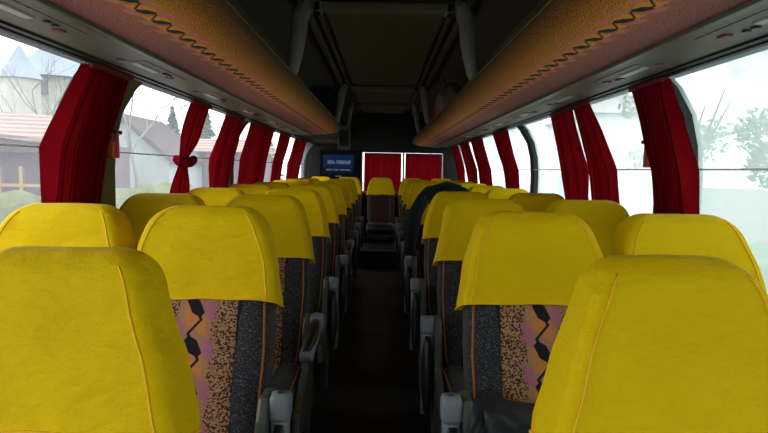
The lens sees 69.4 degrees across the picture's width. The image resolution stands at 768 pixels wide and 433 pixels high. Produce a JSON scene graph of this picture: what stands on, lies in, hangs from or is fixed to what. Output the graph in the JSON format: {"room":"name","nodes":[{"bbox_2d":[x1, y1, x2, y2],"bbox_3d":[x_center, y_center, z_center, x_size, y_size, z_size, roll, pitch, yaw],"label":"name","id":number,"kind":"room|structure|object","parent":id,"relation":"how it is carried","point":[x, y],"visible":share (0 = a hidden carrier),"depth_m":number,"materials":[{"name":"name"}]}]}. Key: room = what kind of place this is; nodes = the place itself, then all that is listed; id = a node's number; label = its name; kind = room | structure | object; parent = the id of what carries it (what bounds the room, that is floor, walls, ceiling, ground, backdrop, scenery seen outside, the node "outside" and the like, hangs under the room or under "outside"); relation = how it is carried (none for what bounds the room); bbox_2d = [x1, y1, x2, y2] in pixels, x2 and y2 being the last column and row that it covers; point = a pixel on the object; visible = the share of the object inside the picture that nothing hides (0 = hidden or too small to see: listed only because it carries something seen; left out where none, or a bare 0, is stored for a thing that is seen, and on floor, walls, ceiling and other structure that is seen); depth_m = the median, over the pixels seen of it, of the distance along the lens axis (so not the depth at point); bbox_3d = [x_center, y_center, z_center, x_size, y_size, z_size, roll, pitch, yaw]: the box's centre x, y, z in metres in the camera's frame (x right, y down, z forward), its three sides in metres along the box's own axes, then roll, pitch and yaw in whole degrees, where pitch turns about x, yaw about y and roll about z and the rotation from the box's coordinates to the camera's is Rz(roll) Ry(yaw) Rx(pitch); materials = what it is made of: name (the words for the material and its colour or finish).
{"room":"vehicle interior","nodes":[
{"label":"vehicle interior","id":0,"kind":"room"},
{"bbox_2d":[0,31,315,143],"bbox_3d":[-1.179,-0.178,3.620,0.265,2.450,10.450,1,5,0],"label":"wall","id":1,"kind":"structure","parent":0,"point":[3,34],"depth_m":2.20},
{"bbox_2d":[57,62,142,206],"bbox_3d":[-1.134,-0.159,2.262,0.214,0.880,0.400,1,5,0],"label":"pillar","id":2,"kind":"structure","parent":1,"relation":"attached to","point":[108,196],"depth_m":2.40,"materials":[{"name":"grey plastic"}]},
{"bbox_2d":[108,129,121,157],"bbox_3d":[-1.142,-0.308,2.360,0.037,0.120,0.060,1,5,0],"label":"hammer","id":3,"kind":"object","parent":2,"relation":"attached to","point":[113,147],"visible":0.94,"depth_m":2.34,"materials":[{"name":"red plastic"}]},
{"bbox_2d":[0,143,303,164],"bbox_3d":[-1.189,-0.381,3.603,0.008,0.007,10.410,1,5,0],"label":"wire","id":4,"kind":"object","parent":1,"relation":"attached to","point":[1,144],"visible":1,"depth_m":2.56,"materials":[{"name":"metal"}]},
{"bbox_2d":[0,0,340,135],"bbox_3d":[-0.751,-0.629,2.228,0.583,0.131,7.750,1,5,0],"label":"luggage rack","id":5,"kind":"object","parent":1,"relation":"attached to","point":[208,44],"visible":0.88,"depth_m":1.83,"materials":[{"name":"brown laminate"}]},
{"bbox_2d":[0,0,87,34],"bbox_3d":[-0.882,-0.494,1.361,0.100,0.011,0.400,1,5,0],"label":"light","id":6,"kind":"object","parent":5,"relation":"attached to","point":[12,8],"visible":1,"depth_m":1.39,"materials":[{"name":"grey plastic"}]},
{"bbox_2d":[39,62,133,203],"bbox_3d":[-1.107,-0.172,2.104,0.154,0.772,0.434,1,5,0],"label":"curtain","id":7,"kind":"object","parent":5,"relation":"hanging from","point":[73,147],"visible":0.6,"depth_m":2.03,"materials":[{"name":"red fabric"}]},
{"bbox_2d":[117,59,185,79],"bbox_3d":[-0.884,-0.559,2.139,0.100,0.011,0.400,1,5,0],"label":"light","id":8,"kind":"object","parent":5,"relation":"attached to","point":[144,66],"visible":0.99,"depth_m":2.10,"materials":[{"name":"grey plastic"}]},
{"bbox_2d":[0,20,319,145],"bbox_3d":[-1.027,-0.687,3.578,0.050,0.015,10.450,1,5,0],"label":"rail","id":9,"kind":"object","parent":5,"relation":"attached to","point":[2,23],"depth_m":1.96,"materials":[{"name":"grey plastic"}]},
{"bbox_2d":[170,100,211,193],"bbox_3d":[-1.119,-0.262,3.180,0.179,0.772,0.370,1,5,0],"label":"curtain","id":10,"kind":"object","parent":5,"relation":"hanging from","point":[195,118],"visible":0.71,"depth_m":3.13,"materials":[{"name":"red fabric"}]},
{"bbox_2d":[193,91,233,101],"bbox_3d":[-0.886,-0.625,2.916,0.100,0.011,0.400,1,5,0],"label":"light","id":11,"kind":"object","parent":5,"relation":"attached to","point":[214,96],"visible":1,"depth_m":2.87,"materials":[{"name":"grey plastic"}]},
{"bbox_2d":[208,113,244,187],"bbox_3d":[-1.110,-0.324,3.919,0.157,0.772,0.452,1,5,0],"label":"curtain","id":12,"kind":"object","parent":5,"relation":"hanging from","point":[221,158],"visible":0.67,"depth_m":3.89,"materials":[{"name":"red fabric"}]},
{"bbox_2d":[236,109,263,115],"bbox_3d":[-0.887,-0.690,3.693,0.100,0.011,0.400,1,5,0],"label":"light","id":13,"kind":"object","parent":5,"relation":"attached to","point":[250,112],"visible":0.98,"depth_m":3.67,"materials":[{"name":"grey plastic"}]},
{"bbox_2d":[237,122,274,183],"bbox_3d":[-1.113,-0.404,4.878,0.159,0.772,0.957,1,5,0],"label":"curtain","id":14,"kind":"object","parent":5,"relation":"hanging from","point":[254,155],"visible":0.62,"depth_m":4.80,"materials":[{"name":"red fabric"}]},
{"bbox_2d":[262,120,283,124],"bbox_3d":[-0.889,-0.755,4.470,0.100,0.011,0.400,1,5,0],"label":"light","id":15,"kind":"object","parent":5,"relation":"attached to","point":[273,122],"visible":1,"depth_m":4.44,"materials":[{"name":"grey plastic"}]},
{"bbox_2d":[270,132,290,181],"bbox_3d":[-1.115,-0.491,5.918,0.151,0.772,0.589,1,5,0],"label":"curtain","id":16,"kind":"object","parent":5,"relation":"hanging from","point":[283,141],"visible":0.7,"depth_m":5.87,"materials":[{"name":"red fabric"}]},
{"bbox_2d":[286,138,306,179],"bbox_3d":[-1.118,-0.587,7.058,0.152,0.772,0.864,1,5,0],"label":"curtain","id":17,"kind":"object","parent":5,"relation":"hanging from","point":[295,159],"visible":0.62,"depth_m":6.98,"materials":[{"name":"red fabric"}]},
{"bbox_2d":[338,115,350,149],"bbox_3d":[-0.427,-0.909,5.992,0.130,0.377,0.064,1,5,0],"label":"monitor","id":18,"kind":"object","parent":5,"relation":"attached to","point":[344,133],"visible":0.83,"depth_m":5.97,"materials":[{"name":"black plastic"}]},
{"bbox_2d":[229,120,248,185],"bbox_3d":[-1.139,-0.336,4.364,0.214,0.880,0.110,1,5,0],"label":"pillar","id":19,"kind":"structure","parent":1,"relation":"attached to","point":[246,122],"depth_m":4.35,"materials":[{"name":"black plastic"}]},
{"bbox_2d":[302,143,316,177],"bbox_3d":[-1.149,-0.690,8.590,0.214,0.880,0.110,1,5,0],"label":"pillar","id":20,"kind":"structure","parent":1,"relation":"attached to","point":[304,169],"depth_m":8.53,"materials":[{"name":"grey plastic"}]},
{"bbox_2d":[297,90,351,143],"bbox_3d":[-0.765,-1.264,7.439,0.523,0.470,2.640,1,5,0],"label":"locker","id":21,"kind":"object","parent":1,"relation":"attached to","point":[328,99],"visible":0.15,"depth_m":6.13,"materials":[{"name":"black plastic"}]},
{"bbox_2d":[291,267,430,432],"bbox_3d":[-0.032,1.022,3.723,2.440,0.120,10.450,1,5,0],"label":"floor","id":22,"kind":"structure","parent":0,"point":[372,387],"depth_m":3.54,"materials":[{"name":"rubber"}]},
{"bbox_2d":[0,203,136,250],"bbox_3d":[-0.963,0.560,1.419,0.473,1.153,0.756,1,5,0],"label":"seat","id":23,"kind":"object","parent":22,"relation":"on","point":[36,224],"visible":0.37,"depth_m":1.63,"materials":[{"name":"yellow fabric"}]},
{"bbox_2d":[0,246,202,432],"bbox_3d":[-0.497,0.653,0.651,0.536,1.152,0.756,1,5,-1],"label":"seat","id":24,"kind":"object","parent":22,"relation":"on","point":[91,340],"visible":1,"depth_m":0.84,"materials":[{"name":"yellow fabric"}]},
{"bbox_2d":[120,193,205,246],"bbox_3d":[-0.973,0.498,2.172,0.460,1.151,0.745,1,5,0],"label":"seat","id":25,"kind":"object","parent":22,"relation":"on","point":[139,208],"visible":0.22,"depth_m":2.38,"materials":[{"name":"yellow fabric"}]},
{"bbox_2d":[137,205,292,432],"bbox_3d":[-0.503,0.569,1.422,0.529,1.152,0.747,1,5,0],"label":"seat","id":26,"kind":"object","parent":22,"relation":"on","point":[219,264],"visible":0.7,"depth_m":1.58,"materials":[{"name":"yellow fabric"}]},
{"bbox_2d":[186,187,244,205],"bbox_3d":[-0.976,0.433,2.945,0.459,1.152,0.745,1,5,0],"label":"seat","id":27,"kind":"object","parent":22,"relation":"on","point":[210,196],"visible":0.17,"depth_m":3.16,"materials":[{"name":"yellow fabric"}]},
{"bbox_2d":[228,184,271,193],"bbox_3d":[-0.976,0.368,3.718,0.456,1.152,0.745,1,5,0],"label":"seat","id":28,"kind":"object","parent":22,"relation":"on","point":[246,188],"visible":0.09,"depth_m":3.94,"materials":[{"name":"yellow fabric"}]},
{"bbox_2d":[254,182,289,188],"bbox_3d":[-0.978,0.303,4.490,0.456,1.152,0.745,1,5,0],"label":"seat","id":29,"kind":"object","parent":22,"relation":"on","point":[280,185],"visible":0.11,"depth_m":4.71,"materials":[{"name":"yellow fabric"}]},
{"bbox_2d":[225,194,324,432],"bbox_3d":[-0.497,0.503,2.194,0.539,1.153,0.764,1,5,-1],"label":"seat","id":30,"kind":"object","parent":22,"relation":"on","point":[298,331],"visible":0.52,"depth_m":2.31,"materials":[{"name":"yellow fabric"}]},
{"bbox_2d":[271,362,300,423],"bbox_3d":[-0.539,0.683,2.063,0.424,0.176,0.440,1,5,-1],"label":"armrest","id":31,"kind":"object","parent":30,"relation":"on","point":[286,375],"depth_m":2.09,"materials":[{"name":"grey plastic"}]},
{"bbox_2d":[273,180,302,186],"bbox_3d":[-0.972,0.238,5.261,0.473,1.153,0.756,1,5,0],"label":"seat","id":32,"kind":"object","parent":22,"relation":"on","point":[290,182],"visible":0.1,"depth_m":5.49,"materials":[{"name":"yellow fabric"}]},
{"bbox_2d":[287,179,311,184],"bbox_3d":[-0.982,0.174,6.034,0.460,1.151,0.745,1,5,0],"label":"seat","id":33,"kind":"object","parent":22,"relation":"on","point":[304,181],"visible":0.09,"depth_m":6.27,"materials":[{"name":"yellow fabric"}]},
{"bbox_2d":[265,188,338,409],"bbox_3d":[-0.502,0.440,2.967,0.545,1.151,0.770,1,5,0],"label":"seat","id":34,"kind":"object","parent":22,"relation":"on","point":[323,290],"visible":0.38,"depth_m":3.06,"materials":[{"name":"yellow fabric"}]},
{"bbox_2d":[288,185,347,366],"bbox_3d":[-0.509,0.375,3.739,0.531,1.152,0.747,1,5,0],"label":"seat","id":35,"kind":"object","parent":22,"relation":"on","point":[336,264],"visible":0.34,"depth_m":3.85,"materials":[{"name":"yellow fabric"}]},
{"bbox_2d":[305,182,353,314],"bbox_3d":[-0.507,0.309,4.511,0.536,1.152,0.755,1,5,0],"label":"seat","id":36,"kind":"object","parent":22,"relation":"on","point":[344,247],"visible":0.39,"depth_m":4.67,"materials":[{"name":"yellow fabric"}]},
{"bbox_2d":[315,181,357,293],"bbox_3d":[-0.510,0.245,5.284,0.529,1.152,0.747,1,5,0],"label":"seat","id":37,"kind":"object","parent":22,"relation":"on","point":[349,234],"visible":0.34,"depth_m":5.27,"materials":[{"name":"yellow fabric"}]},
{"bbox_2d":[325,179,360,288],"bbox_3d":[-0.509,0.180,6.055,0.539,1.153,0.764,1,5,0],"label":"seat","id":38,"kind":"object","parent":22,"relation":"on","point":[353,226],"visible":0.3,"depth_m":6.19,"materials":[{"name":"yellow fabric"}]},
{"bbox_2d":[331,178,363,265],"bbox_3d":[-0.512,0.116,6.828,0.545,1.151,0.770,1,5,0],"label":"seat","id":39,"kind":"object","parent":22,"relation":"on","point":[361,218],"visible":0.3,"depth_m":6.95,"materials":[{"name":"yellow fabric"}]},
{"bbox_2d":[339,177,362,216],"bbox_3d":[-0.555,-0.010,8.313,0.459,1.152,0.745,1,5,0],"label":"seat","id":40,"kind":"object","parent":22,"relation":"on","point":[356,180],"visible":0.23,"depth_m":8.48,"materials":[{"name":"yellow fabric"}]},
{"bbox_2d":[357,235,397,267],"bbox_3d":[-0.069,0.487,8.069,0.600,0.220,1.700,1,5,0],"label":"step","id":41,"kind":"structure","parent":22,"relation":"on","point":[366,259],"depth_m":7.23,"materials":[{"name":"rubber"}]},
{"bbox_2d":[360,250,395,252],"bbox_3d":[-0.065,0.454,7.210,0.600,0.019,0.025,1,5,0],"label":"trim","id":42,"kind":"structure","parent":41,"relation":"attached to","point":[360,250],"depth_m":7.20,"materials":[{"name":"silver metal"}]},
{"bbox_2d":[366,177,395,240],"bbox_3d":[-0.052,-0.001,8.315,0.456,1.152,0.745,1,5,0],"label":"seat","id":43,"kind":"object","parent":41,"relation":"on","point":[380,195],"visible":0.98,"depth_m":8.42,"materials":[{"name":"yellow fabric"}]},
{"bbox_2d":[366,222,394,234],"bbox_3d":[-0.054,0.178,8.183,0.424,0.176,0.440,1,5,0],"label":"cushion","id":44,"kind":"object","parent":43,"relation":"on","point":[372,228],"depth_m":7.99,"materials":[{"name":"black fabric"}]},
{"bbox_2d":[397,178,420,217],"bbox_3d":[0.434,0.007,8.315,0.473,1.153,0.756,1,5,0],"label":"seat","id":45,"kind":"object","parent":22,"relation":"on","point":[404,180],"visible":0.23,"depth_m":8.49,"materials":[{"name":"yellow fabric"}]},
{"bbox_2d":[395,180,427,247],"bbox_3d":[0.395,0.131,6.832,0.527,1.152,0.746,1,5,-1],"label":"seat","id":46,"kind":"object","parent":22,"relation":"on","point":[397,219],"visible":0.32,"depth_m":6.99,"materials":[{"name":"yellow fabric"}]},
{"bbox_2d":[396,181,433,277],"bbox_3d":[0.393,0.196,6.059,0.534,1.152,0.755,1,5,0],"label":"seat","id":47,"kind":"object","parent":22,"relation":"on","point":[399,227],"visible":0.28,"depth_m":6.19,"materials":[{"name":"yellow fabric"}]},
{"bbox_2d":[404,203,428,314],"bbox_3d":[0.398,0.390,3.743,0.534,1.152,0.756,1,5,0],"label":"seat","id":48,"kind":"object","parent":22,"relation":"on","point":[414,266],"visible":0.16,"depth_m":3.72,"materials":[{"name":"yellow fabric"}]},
{"bbox_2d":[404,182,469,257],"bbox_3d":[0.422,0.035,3.924,0.562,0.563,0.351,1,5,0],"label":"jacket","id":49,"kind":"object","parent":48,"relation":"on","point":[414,228],"visible":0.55,"depth_m":3.81,"materials":[{"name":"black fabric"}]},
{"bbox_2d":[401,185,432,315],"bbox_3d":[0.402,0.325,4.515,0.540,1.153,0.754,1,5,0],"label":"seat","id":50,"kind":"object","parent":22,"relation":"on","point":[420,188],"visible":0.16,"depth_m":4.49,"materials":[{"name":"yellow fabric"}]},
{"bbox_2d":[398,182,438,293],"bbox_3d":[0.399,0.261,5.287,0.527,1.151,0.744,1,5,-1],"label":"seat","id":51,"kind":"object","parent":22,"relation":"on","point":[401,234],"visible":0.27,"depth_m":5.46,"materials":[{"name":"yellow fabric"}]},
{"bbox_2d":[410,191,489,392],"bbox_3d":[0.403,0.455,2.970,0.527,1.152,0.746,1,5,0],"label":"seat","id":52,"kind":"object","parent":22,"relation":"on","point":[423,291],"visible":0.32,"depth_m":3.08,"materials":[{"name":"yellow fabric"}]},
{"bbox_2d":[420,198,523,432],"bbox_3d":[0.405,0.520,2.197,0.534,1.152,0.755,1,5,-1],"label":"seat","id":53,"kind":"object","parent":22,"relation":"on","point":[441,334],"visible":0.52,"depth_m":2.30,"materials":[{"name":"yellow fabric"}]},
{"bbox_2d":[459,183,486,188],"bbox_3d":[0.879,0.269,5.289,0.459,1.152,0.745,1,5,0],"label":"seat","id":54,"kind":"object","parent":22,"relation":"on","point":[466,185],"visible":0.11,"depth_m":5.52,"materials":[{"name":"yellow fabric"}]},
{"bbox_2d":[468,185,503,193],"bbox_3d":[0.881,0.334,4.516,0.460,1.151,0.745,1,5,0],"label":"seat","id":55,"kind":"object","parent":22,"relation":"on","point":[476,188],"visible":0.12,"depth_m":4.74,"materials":[{"name":"yellow fabric"}]},
{"bbox_2d":[485,188,528,198],"bbox_3d":[0.892,0.398,3.743,0.473,1.153,0.756,1,5,0],"label":"seat","id":56,"kind":"object","parent":22,"relation":"on","point":[495,193],"visible":0.12,"depth_m":3.96,"materials":[{"name":"yellow fabric"}]},
{"bbox_2d":[440,211,602,432],"bbox_3d":[0.408,0.585,1.425,0.527,1.151,0.744,1,5,-1],"label":"seat","id":57,"kind":"object","parent":22,"relation":"on","point":[521,270],"visible":0.73,"depth_m":1.59,"materials":[{"name":"yellow fabric"}]},
{"bbox_2d":[469,396,534,432],"bbox_3d":[0.361,0.581,1.343,0.352,0.251,0.260,1,5,0],"label":"shoulder bag","id":58,"kind":"object","parent":57,"relation":"on","point":[489,414],"visible":0.61,"depth_m":1.38,"materials":[{"name":"black fabric"}]},
{"bbox_2d":[508,193,564,211],"bbox_3d":[0.886,0.463,2.972,0.456,1.152,0.745,1,5,0],"label":"seat","id":59,"kind":"object","parent":22,"relation":"on","point":[540,202],"visible":0.16,"depth_m":3.18,"materials":[{"name":"yellow fabric"}]},
{"bbox_2d":[546,200,628,256],"bbox_3d":[0.887,0.527,2.200,0.456,1.152,0.745,1,5,0],"label":"seat","id":60,"kind":"object","parent":22,"relation":"on","point":[602,217],"visible":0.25,"depth_m":2.41,"materials":[{"name":"yellow fabric"}]},
{"bbox_2d":[529,254,767,432],"bbox_3d":[0.438,0.667,0.675,0.540,1.153,0.756,1,5,0],"label":"seat","id":61,"kind":"object","parent":22,"relation":"on","point":[654,343],"visible":1,"depth_m":0.87,"materials":[{"name":"yellow fabric"}]},
{"bbox_2d":[611,213,767,293],"bbox_3d":[0.888,0.593,1.428,0.459,1.152,0.745,1,5,0],"label":"seat","id":62,"kind":"object","parent":22,"relation":"on","point":[642,233],"visible":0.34,"depth_m":1.63,"materials":[{"name":"yellow fabric"}]},
{"bbox_2d":[301,110,457,235],"bbox_3d":[-0.024,-0.573,8.873,2.600,2.400,0.080,1,5,0],"label":"wall","id":63,"kind":"structure","parent":0,"point":[370,132],"depth_m":8.78,"materials":[{"name":"black plastic"}]},
{"bbox_2d":[320,150,357,177],"bbox_3d":[-0.715,-0.827,8.762,0.600,0.430,0.056,1,5,0],"label":"television","id":64,"kind":"object","parent":63,"relation":"attached to","point":[333,163],"visible":0.87,"depth_m":8.73,"materials":[{"name":"black plastic"}]},
{"bbox_2d":[364,153,401,191],"bbox_3d":[-0.022,-0.701,8.793,0.590,0.608,0.032,1,5,0],"label":"curtain","id":65,"kind":"object","parent":63,"relation":"attached to","point":[378,165],"visible":0.64,"depth_m":8.78,"materials":[{"name":"red fabric"}]},
{"bbox_2d":[361,152,443,192],"bbox_3d":[0.293,-0.691,8.869,1.320,0.645,0.050,1,5,0],"label":"window","id":66,"kind":"structure","parent":63,"relation":"in","point":[361,152],"depth_m":8.84,"materials":[{"name":"clear glass"}]},
{"bbox_2d":[405,153,441,180],"bbox_3d":[0.626,-0.690,8.796,0.585,0.608,0.032,1,5,0],"label":"curtain","id":67,"kind":"object","parent":63,"relation":"attached to","point":[428,167],"visible":0.7,"depth_m":8.78,"materials":[{"name":"red fabric"}]},
{"bbox_2d":[227,0,548,114],"bbox_3d":[0.004,-1.020,3.552,2.600,0.660,10.450,1,5,0],"label":"ceiling","id":68,"kind":"structure","parent":0,"point":[340,49],"depth_m":3.92,"materials":[{"name":"black plastic"}]},
{"bbox_2d":[287,0,477,81],"bbox_3d":[-0.005,-0.951,2.981,1.040,0.427,0.104,1,5,0],"label":"crossbar","id":69,"kind":"object","parent":68,"relation":"attached to","point":[302,11],"visible":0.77,"depth_m":2.94,"materials":[{"name":"beige plastic"}]},
{"bbox_2d":[335,83,430,124],"bbox_3d":[-0.012,-1.197,5.921,1.040,0.427,0.104,1,5,0],"label":"crossbar","id":70,"kind":"object","parent":68,"relation":"attached to","point":[423,91],"visible":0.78,"depth_m":5.87,"materials":[{"name":"beige plastic"}]},
{"bbox_2d":[346,101,420,132],"bbox_3d":[-0.016,-1.323,7.415,1.040,0.427,0.104,1,5,0],"label":"crossbar","id":71,"kind":"object","parent":68,"relation":"attached to","point":[416,111],"visible":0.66,"depth_m":7.37,"materials":[{"name":"beige plastic"}]},
{"bbox_3d":[1.156,-0.138,3.629,0.265,2.450,10.450,1,5,0],"label":"wall","id":72,"kind":"structure","parent":0,"visible":0},
{"bbox_2d":[458,142,479,183],"bbox_3d":[1.118,-0.553,7.433,0.160,0.880,1.898,1,5,0],"label":"window","id":73,"kind":"structure","parent":72,"relation":"in","point":[466,179],"depth_m":7.25,"materials":[{"name":"clear glass"}]},
{"bbox_2d":[483,127,530,192],"bbox_3d":[1.123,-0.386,5.439,0.160,0.880,2.098,1,5,0],"label":"window","id":74,"kind":"structure","parent":72,"relation":"in","point":[519,145],"depth_m":4.93,"materials":[{"name":"clear glass"}]},
{"bbox_2d":[517,125,537,192],"bbox_3d":[1.117,-0.298,4.393,0.214,0.880,0.110,1,5,0],"label":"pillar","id":75,"kind":"structure","parent":72,"relation":"attached to","point":[530,143],"depth_m":4.34,"materials":[{"name":"grey plastic"}]},
{"bbox_2d":[523,90,652,215],"bbox_3d":[1.128,-0.210,3.337,0.160,0.880,2.118,1,5,0],"label":"window","id":76,"kind":"structure","parent":72,"relation":"in","point":[617,115],"depth_m":2.78,"materials":[{"name":"clear glass"}]},
{"bbox_2d":[412,0,767,147],"bbox_3d":[0.752,-0.716,3.575,0.583,0.131,10.440,1,5,0],"label":"luggage rack","id":77,"kind":"object","parent":72,"relation":"attached to","point":[566,46],"visible":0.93,"depth_m":1.77,"materials":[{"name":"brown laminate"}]},
{"bbox_2d":[435,79,460,115],"bbox_3d":[0.615,-1.050,5.182,0.270,0.453,0.600,1,5,0],"label":"crumpled bag","id":78,"kind":"object","parent":77,"relation":"on","point":[450,90],"visible":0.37,"depth_m":5.03,"materials":[{"name":"beige fabric"}]},
{"bbox_2d":[486,122,508,126],"bbox_3d":[0.881,-0.712,4.328,0.100,0.011,0.400,1,5,0],"label":"light","id":79,"kind":"object","parent":77,"relation":"attached to","point":[493,124],"visible":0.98,"depth_m":4.28,"materials":[{"name":"white plastic"}]},
{"bbox_2d":[508,112,536,118],"bbox_3d":[0.883,-0.649,3.570,0.100,0.011,0.400,1,5,0],"label":"light","id":80,"kind":"object","parent":77,"relation":"attached to","point":[520,115],"visible":1,"depth_m":3.52,"materials":[{"name":"white plastic"}]},
{"bbox_2d":[539,95,581,105],"bbox_3d":[0.884,-0.585,2.813,0.100,0.011,0.400,1,5,0],"label":"light","id":81,"kind":"object","parent":77,"relation":"attached to","point":[560,99],"visible":1,"depth_m":2.76,"materials":[{"name":"white plastic"}]},
{"bbox_2d":[590,64,663,83],"bbox_3d":[0.886,-0.522,2.056,0.100,0.011,0.400,1,5,0],"label":"light","id":82,"kind":"object","parent":77,"relation":"attached to","point":[634,70],"visible":1,"depth_m":2.01,"materials":[{"name":"white plastic"}]},
{"bbox_2d":[695,9,767,39],"bbox_3d":[0.888,-0.458,1.298,0.100,0.011,0.400,1,5,0],"label":"light","id":83,"kind":"object","parent":77,"relation":"attached to","point":[758,21],"visible":1,"depth_m":1.37,"materials":[{"name":"grey plastic"}]},
{"bbox_2d":[446,34,767,292],"bbox_3d":[1.099,-0.234,3.621,0.217,0.880,10.450,1,5,0],"label":"window","id":84,"kind":"structure","parent":72,"relation":"in","point":[726,99],"depth_m":1.87,"materials":[{"name":"clear glass"}]},
{"bbox_2d":[450,145,464,181],"bbox_3d":[1.081,-0.640,8.149,0.153,0.772,0.673,1,5,0],"label":"curtain","id":85,"kind":"object","parent":84,"relation":"hanging from","point":[458,160],"visible":0.63,"depth_m":7.89,"materials":[{"name":"red fabric"}]},
{"bbox_2d":[459,142,477,183],"bbox_3d":[1.083,-0.552,7.097,0.151,0.772,0.828,1,5,0],"label":"curtain","id":86,"kind":"object","parent":84,"relation":"hanging from","point":[471,169],"visible":0.65,"depth_m":6.98,"materials":[{"name":"red fabric"}]},
{"bbox_2d":[470,137,492,185],"bbox_3d":[1.085,-0.476,6.188,0.154,0.772,0.800,1,5,0],"label":"curtain","id":87,"kind":"object","parent":84,"relation":"hanging from","point":[484,169],"visible":0.6,"depth_m":6.08,"materials":[{"name":"red fabric"}]},
{"bbox_2d":[492,129,519,188],"bbox_3d":[1.088,-0.375,4.984,0.153,0.772,0.614,1,5,0],"label":"curtain","id":88,"kind":"object","parent":84,"relation":"hanging from","point":[502,140],"visible":0.64,"depth_m":4.89,"materials":[{"name":"red fabric"}]},
{"bbox_2d":[550,108,588,199],"bbox_3d":[1.093,-0.232,3.279,0.152,0.772,0.406,1,5,0],"label":"curtain","id":89,"kind":"object","parent":84,"relation":"hanging from","point":[573,164],"visible":0.62,"depth_m":3.22,"materials":[{"name":"red fabric"}]},
{"bbox_2d":[569,102,619,203],"bbox_3d":[1.094,-0.199,2.888,0.152,0.772,0.431,1,5,0],"label":"curtain","id":90,"kind":"object","parent":84,"relation":"hanging from","point":[603,174],"visible":0.66,"depth_m":2.86,"materials":[{"name":"red fabric"}]},
{"bbox_2d":[628,77,699,213],"bbox_3d":[1.096,-0.142,2.212,0.154,0.772,0.333,1,5,0],"label":"curtain","id":91,"kind":"object","parent":84,"relation":"hanging from","point":[673,164],"visible":0.69,"depth_m":2.16,"materials":[{"name":"red fabric"}]},
{"bbox_2d":[493,168,767,170],"bbox_3d":[1.174,-0.305,3.615,0.008,0.007,10.410,1,5,0],"label":"wire","id":92,"kind":"object","parent":72,"relation":"attached to","point":[731,169],"visible":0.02,"depth_m":1.93,"materials":[{"name":"metal"}]},
{"bbox_2d":[653,77,697,213],"bbox_3d":[1.121,-0.121,2.280,0.214,0.880,0.280,1,5,0],"label":"pillar","id":93,"kind":"structure","parent":72,"relation":"attached to","point":[687,116],"depth_m":2.12,"materials":[{"name":"grey plastic"}]},
{"bbox_2d":[641,140,649,167],"bbox_3d":[1.134,-0.271,2.388,0.037,0.120,0.060,1,5,0],"label":"hammer","id":94,"kind":"object","parent":93,"relation":"attached to","point":[645,159],"visible":0.48,"depth_m":2.38,"materials":[{"name":"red plastic"}]},
{"label":"outside","id":95,"kind":"structure","parent":0,"visible":0},
{"bbox_3d":[-0.139,-0.831,40.070,140.000,0.200,140.000,1,5,0],"label":"ground","id":96,"kind":"structure","parent":95,"visible":0},
{"bbox_2d":[0,45,43,114],"bbox_3d":[-16.768,-3.947,25.720,1.911,7.827,1.911,1,5,0],"label":"tower","id":97,"kind":"structure","parent":96,"relation":"on","point":[28,76],"depth_m":24.98,"materials":[{"name":"stone"}]},
{"bbox_2d":[0,51,78,115],"bbox_3d":[-13.756,-3.559,22.248,5.782,7.775,4.304,2,5,14],"label":"bare tree","id":98,"kind":"object","parent":96,"relation":"on","point":[6,72],"visible":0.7,"depth_m":22.64,"materials":[{"name":"grey plant"}]},
{"bbox_2d":[28,49,79,115],"bbox_3d":[-17.266,-5.006,29.644,5.072,9.264,5.072,1,5,0],"label":"tower","id":99,"kind":"structure","parent":96,"relation":"on","point":[48,85],"depth_m":27.63,"materials":[{"name":"stone"}]},
{"bbox_2d":[0,111,129,195],"bbox_3d":[-10.730,-1.200,16.181,6.208,4.157,2.532,1,5,0],"label":"building","id":100,"kind":"structure","parent":96,"relation":"on","point":[19,166],"depth_m":15.53,"materials":[{"name":"tile"}]},
{"bbox_2d":[0,182,193,224],"bbox_3d":[-7.500,0.137,14.545,1.628,1.878,15.052,1,5,-2],"label":"hedge","id":101,"kind":"object","parent":96,"relation":"on","point":[10,201],"visible":0.2,"depth_m":11.59,"materials":[{"name":"green plant"}]},
{"bbox_2d":[120,87,189,186],"bbox_3d":[-9.031,-3.922,20.188,4.740,8.992,5.517,2,5,10],"label":"bare tree","id":102,"kind":"object","parent":96,"relation":"on","point":[127,135],"visible":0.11,"depth_m":19.87,"materials":[{"name":"grey plant"}]},
{"bbox_2d":[119,114,206,188],"bbox_3d":[-10.081,-1.987,23.843,3.680,4.467,4.500,1,5,0],"label":"gabled house","id":103,"kind":"structure","parent":96,"relation":"on","point":[154,170],"depth_m":21.93,"materials":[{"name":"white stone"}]},
{"bbox_2d":[166,106,180,136],"bbox_3d":[-15.548,-4.660,40.683,3.714,6.792,4.123,5,6,39],"label":"conifer","id":104,"kind":"object","parent":96,"relation":"on","point":[172,120],"visible":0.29,"depth_m":40.42,"materials":[{"name":"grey plant"}]},
{"bbox_2d":[200,111,216,138],"bbox_3d":[-12.126,-4.155,37.833,4.023,6.380,3.870,0,5,-16],"label":"conifer","id":105,"kind":"object","parent":96,"relation":"on","point":[207,132],"visible":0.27,"depth_m":37.45,"materials":[{"name":"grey plant"}]},
{"bbox_2d":[194,139,274,187],"bbox_3d":[-9.708,-2.238,27.887,7.700,4.305,4.600,1,5,0],"label":"house","id":106,"kind":"structure","parent":96,"relation":"on","point":[204,147],"depth_m":25.95,"materials":[{"name":"tile"}]},
{"bbox_2d":[271,142,285,179],"bbox_3d":[-12.591,-6.590,59.643,4.853,7.572,4.666,1,5,0],"label":"conifer","id":107,"kind":"object","parent":96,"relation":"on","point":[272,144],"visible":0.02,"depth_m":59.47,"materials":[{"name":"grey plant"}]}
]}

